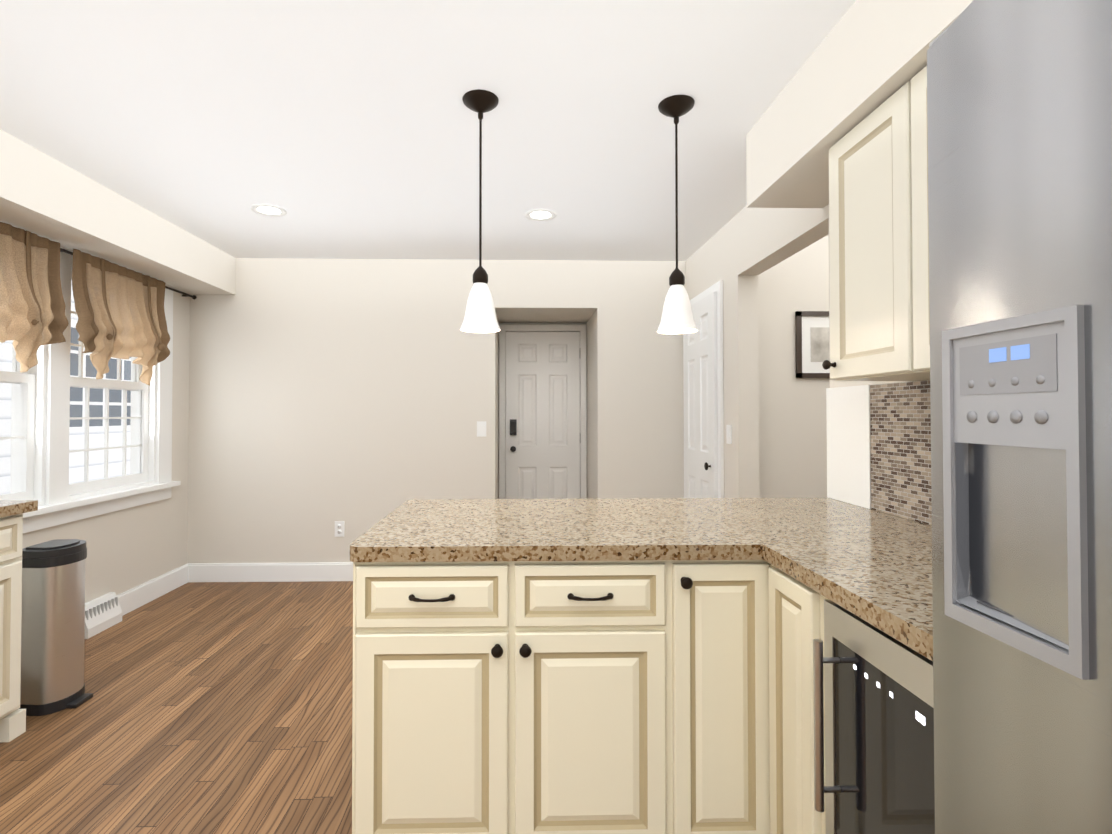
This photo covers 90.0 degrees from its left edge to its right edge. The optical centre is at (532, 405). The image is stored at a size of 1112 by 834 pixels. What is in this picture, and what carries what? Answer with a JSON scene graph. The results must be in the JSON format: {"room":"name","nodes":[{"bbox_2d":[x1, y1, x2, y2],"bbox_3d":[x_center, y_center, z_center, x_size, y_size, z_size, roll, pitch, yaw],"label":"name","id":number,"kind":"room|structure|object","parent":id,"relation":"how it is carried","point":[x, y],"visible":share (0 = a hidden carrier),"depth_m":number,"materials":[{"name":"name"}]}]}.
{"room":"kitchen","nodes":[
{"label":"kitchen","id":0,"kind":"room"},
{"bbox_2d":[22,291,189,602],"bbox_3d":[-2.595,0.056,0.988,0.160,2.440,6.720,0,-1,-1],"label":"wall","id":1,"kind":"structure","parent":0,"point":[130,548],"depth_m":3.74,"materials":[{"name":"beige paint"}]},
{"bbox_2d":[0,247,180,532],"bbox_3d":[-2.611,-0.119,3.019,0.225,1.520,1.936,0,-1,-1],"label":"window","id":2,"kind":"structure","parent":1,"relation":"in","point":[41,418],"depth_m":3.08,"materials":[{"name":"white wood"}]},
{"bbox_2d":[85,592,121,638],"bbox_3d":[-2.531,1.222,3.248,0.074,0.175,0.270,0,-1,-1],"label":"air vent","id":3,"kind":"object","parent":1,"relation":"in","point":[103,612],"visible":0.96,"depth_m":3.24,"materials":[{"name":"white metal"}]},
{"bbox_2d":[60,248,196,299],"bbox_3d":[-2.509,-0.819,3.070,0.072,0.036,2.152,0,-1,-1],"label":"curtain rod","id":4,"kind":"object","parent":1,"relation":"attached to","point":[194,297],"visible":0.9,"depth_m":3.88,"materials":[{"name":"brown metal"}]},
{"bbox_2d":[0,222,68,372],"bbox_3d":[-2.411,-0.496,2.511,0.170,0.712,0.772,0,-1,-1],"label":"curtain valance","id":5,"kind":"object","parent":4,"relation":"hanging from","point":[33,318],"visible":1,"depth_m":2.68,"materials":[{"name":"beige fabric"}]},
{"bbox_2d":[72,249,169,385],"bbox_3d":[-2.443,-0.484,3.380,0.162,0.710,0.781,0,-1,-1],"label":"curtain valance","id":6,"kind":"object","parent":4,"relation":"hanging from","point":[120,311],"visible":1,"depth_m":3.28,"materials":[{"name":"beige fabric"}]},
{"bbox_2d":[116,563,187,615],"bbox_3d":[-2.560,1.240,3.173,0.016,0.137,1.920,0,-1,-1],"label":"baseboard","id":7,"kind":"structure","parent":1,"relation":"attached to","point":[134,598],"depth_m":3.75,"materials":[{"name":"white"}]},
{"bbox_2d":[0,581,352,833],"bbox_3d":[0.256,1.312,1.379,6.360,0.060,7.800,0,-1,-1],"label":"floor","id":8,"kind":"structure","parent":0,"point":[217,708],"depth_m":2.23,"materials":[{"name":"brown wood"}]},
{"bbox_2d":[0,512,26,741],"bbox_3d":[-2.267,0.853,1.965,0.536,0.876,0.460,0,-1,-1],"label":"base cabinet","id":9,"kind":"object","parent":8,"relation":"on","point":[12,720],"depth_m":2.14,"materials":[{"name":"beige wood"}]},
{"bbox_2d":[0,500,37,519],"bbox_3d":[-2.219,0.373,0.477,0.561,0.040,3.490,0,-1,-1],"label":"countertop","id":10,"kind":"structure","parent":9,"relation":"on","point":[7,507],"depth_m":2.15,"materials":[{"name":"beige stone"}]},
{"bbox_2d":[19,539,92,715],"bbox_3d":[-2.069,0.950,2.428,0.228,0.694,0.216,0,-1,-1],"label":"trash can","id":11,"kind":"object","parent":8,"relation":"on","point":[53,626],"visible":0.88,"depth_m":2.35,"materials":[{"name":"silver metal"}]},
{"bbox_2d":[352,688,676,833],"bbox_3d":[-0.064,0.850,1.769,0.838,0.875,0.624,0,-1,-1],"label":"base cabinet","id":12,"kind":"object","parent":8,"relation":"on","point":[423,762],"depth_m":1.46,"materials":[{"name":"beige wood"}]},
{"bbox_2d":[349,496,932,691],"bbox_3d":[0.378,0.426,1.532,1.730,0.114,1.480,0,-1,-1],"label":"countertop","id":13,"kind":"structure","parent":12,"relation":"on","point":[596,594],"depth_m":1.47,"materials":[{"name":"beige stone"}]},
{"bbox_2d":[677,688,760,833],"bbox_3d":[0.490,0.850,1.780,0.269,0.875,0.620,0,-1,-1],"label":"base cabinet","id":14,"kind":"object","parent":8,"relation":"on","point":[719,729],"depth_m":1.47,"materials":[{"name":"beige wood"}]},
{"bbox_2d":[761,688,828,833],"bbox_3d":[0.932,0.844,1.326,0.633,0.875,0.349,0,-1,-1],"label":"base cabinet","id":15,"kind":"object","parent":8,"relation":"on","point":[794,721],"depth_m":1.31,"materials":[{"name":"beige wood"}]},
{"bbox_2d":[829,688,934,833],"bbox_3d":[0.919,0.842,0.993,0.592,0.868,0.381,0,-1,-1],"label":"wine fridge","id":16,"kind":"object","parent":8,"relation":"on","point":[881,740],"depth_m":1.00,"materials":[{"name":"black"}]},
{"bbox_2d":[927,0,1111,833],"bbox_3d":[0.851,0.368,0.343,0.737,1.797,0.910,0,-1,-1],"label":"fridge","id":17,"kind":"object","parent":8,"relation":"on","point":[1019,104],"visible":1,"depth_m":0.62,"materials":[{"name":"grey metal"}]},
{"bbox_2d":[0,0,855,260],"bbox_3d":[0.256,-1.198,1.415,6.360,0.080,7.800,0,-1,-1],"label":"ceiling","id":18,"kind":"structure","parent":0,"point":[341,129],"depth_m":2.18,"materials":[{"name":"white paint"}]},
{"bbox_2d":[0,129,235,294],"bbox_3d":[-2.343,-1.025,0.930,0.340,0.280,6.560,0,-1,-1],"label":"soffit","id":19,"kind":"structure","parent":18,"relation":"attached to","point":[42,194],"depth_m":2.90,"materials":[{"name":"beige paint"}]},
{"bbox_2d":[250,204,286,216],"bbox_3d":[-1.528,-1.128,3.218,0.190,0.006,0.190,0,-1,-1],"label":"recessed light","id":20,"kind":"object","parent":18,"relation":"in","point":[269,210],"visible":1,"depth_m":3.22,"materials":[{"name":"white"}]},
{"bbox_2d":[460,89,499,332],"bbox_3d":[-0.196,-0.715,2.082,0.152,0.866,0.152,0,-1,-1],"label":"pendant lamp","id":21,"kind":"object","parent":18,"relation":"hanging from","point":[480,315],"visible":1,"depth_m":2.05,"materials":[{"name":"white"}]},
{"bbox_2d":[525,209,556,220],"bbox_3d":[0.046,-1.127,3.295,0.190,0.006,0.190,0,-1,-1],"label":"recessed light","id":22,"kind":"object","parent":18,"relation":"in","point":[540,214],"visible":1,"depth_m":3.29,"materials":[{"name":"white"}]},
{"bbox_2d":[657,95,697,333],"bbox_3d":[0.547,-0.714,2.115,0.152,0.866,0.152,0,-1,-1],"label":"pendant lamp","id":23,"kind":"object","parent":18,"relation":"hanging from","point":[677,316],"visible":1,"depth_m":2.08,"materials":[{"name":"white"}]},
{"bbox_2d":[746,0,972,207],"bbox_3d":[1.122,-1.024,0.045,0.325,0.308,4.625,0,-1,-1],"label":"soffit","id":24,"kind":"structure","parent":18,"relation":"attached to","point":[865,59],"depth_m":1.71,"materials":[{"name":"beige paint"}]},
{"bbox_2d":[188,258,685,562],"bbox_3d":[0.278,0.110,4.663,5.760,2.440,0.810,0,-1,-1],"label":"wall","id":25,"kind":"structure","parent":0,"point":[359,397],"depth_m":4.23,"materials":[{"name":"beige paint"}]},
{"bbox_2d":[188,562,352,581],"bbox_3d":[-1.432,1.254,4.192,2.320,0.137,0.016,0,-1,-1],"label":"baseboard","id":26,"kind":"structure","parent":25,"relation":"attached to","point":[328,571],"depth_m":4.17,"materials":[{"name":"white wood"}]},
{"bbox_2d":[335,521,344,536],"bbox_3d":[-1.460,0.933,4.198,0.072,0.115,0.010,0,-1,-1],"label":"outlet","id":27,"kind":"object","parent":25,"relation":"attached to","point":[339,528],"visible":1,"depth_m":4.20,"materials":[{"name":"white plastic"}]},
{"bbox_2d":[477,421,485,436],"bbox_3d":[-0.390,0.179,4.234,0.072,0.115,0.012,0,-1,-1],"label":"light switch","id":28,"kind":"object","parent":25,"relation":"attached to","point":[481,428],"visible":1,"depth_m":4.23,"materials":[{"name":"white plastic"}]},
{"bbox_2d":[499,325,586,498],"bbox_3d":[0.089,0.311,4.918,0.771,2.045,0.080,0,-1,-1],"label":"door","id":29,"kind":"structure","parent":25,"relation":"in","point":[542,400],"depth_m":4.92,"materials":[{"name":"white wood"}]},
{"bbox_2d":[758,234,829,497],"bbox_3d":[2.250,0.093,3.545,1.860,2.440,0.100,0,-1,-1],"label":"wall","id":30,"kind":"structure","parent":0,"point":[792,438],"depth_m":3.46,"materials":[{"name":"beige paint"}]},
{"bbox_2d":[795,311,829,377],"bbox_3d":[1.827,-0.380,3.480,0.360,0.416,0.022,0,-1,-1],"label":"framed picture","id":31,"kind":"object","parent":30,"relation":"attached to","point":[812,351],"visible":0.54,"depth_m":3.48,"materials":[{"name":"white paper"}]},
{"bbox_2d":[686,204,922,497],"bbox_3d":[1.321,0.057,1.002,0.120,2.440,6.560,0,-1,-1],"label":"wall","id":32,"kind":"structure","parent":0,"point":[741,250],"depth_m":3.27,"materials":[{"name":"beige paint"}]},
{"bbox_2d":[683,280,723,497],"bbox_3d":[1.152,0.267,3.883,0.075,2.102,0.783,0,-1,-1],"label":"closet door","id":33,"kind":"structure","parent":32,"relation":"in","point":[703,400],"depth_m":3.74,"materials":[{"name":"white wood"}]},
{"bbox_2d":[726,425,731,443],"bbox_3d":[1.197,0.176,3.397,0.010,0.116,0.072,0,-1,-1],"label":"light switch","id":34,"kind":"object","parent":32,"relation":"attached to","point":[728,434],"visible":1,"depth_m":3.38,"materials":[{"name":"white plastic"}]},
{"bbox_2d":[822,91,929,380],"bbox_3d":[1.105,-0.462,1.624,0.276,0.762,0.377,0,-1,-1],"label":"upper cabinet","id":35,"kind":"object","parent":32,"relation":"attached to","point":[879,249],"depth_m":1.62,"materials":[{"name":"beige wood"}]},
{"bbox_2d":[826,380,931,524],"bbox_3d":[1.238,0.143,1.558,0.014,0.450,1.478,0,-1,-1],"label":"backsplash","id":36,"kind":"structure","parent":32,"relation":"attached to","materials":[{"name":"tile"}]},
{"bbox_2d":[898,66,929,377],"bbox_3d":[1.113,-0.467,1.283,0.276,0.762,0.306,0,-1,-1],"label":"upper cabinet","id":37,"kind":"object","parent":32,"relation":"attached to","point":[912,96],"depth_m":1.41,"materials":[{"name":"beige wood"}]},
{"label":"outside","id":38,"kind":"structure","parent":0,"visible":0},
{"bbox_2d":[0,281,130,494],"bbox_3d":[-6.500,-0.697,2.846,0.001,8.000,14.000,0,-1,-1],"label":"window panes","id":39,"kind":"structure","parent":38,"point":[95,398],"depth_m":8.22,"materials":[{"name":"glass"}]}
]}

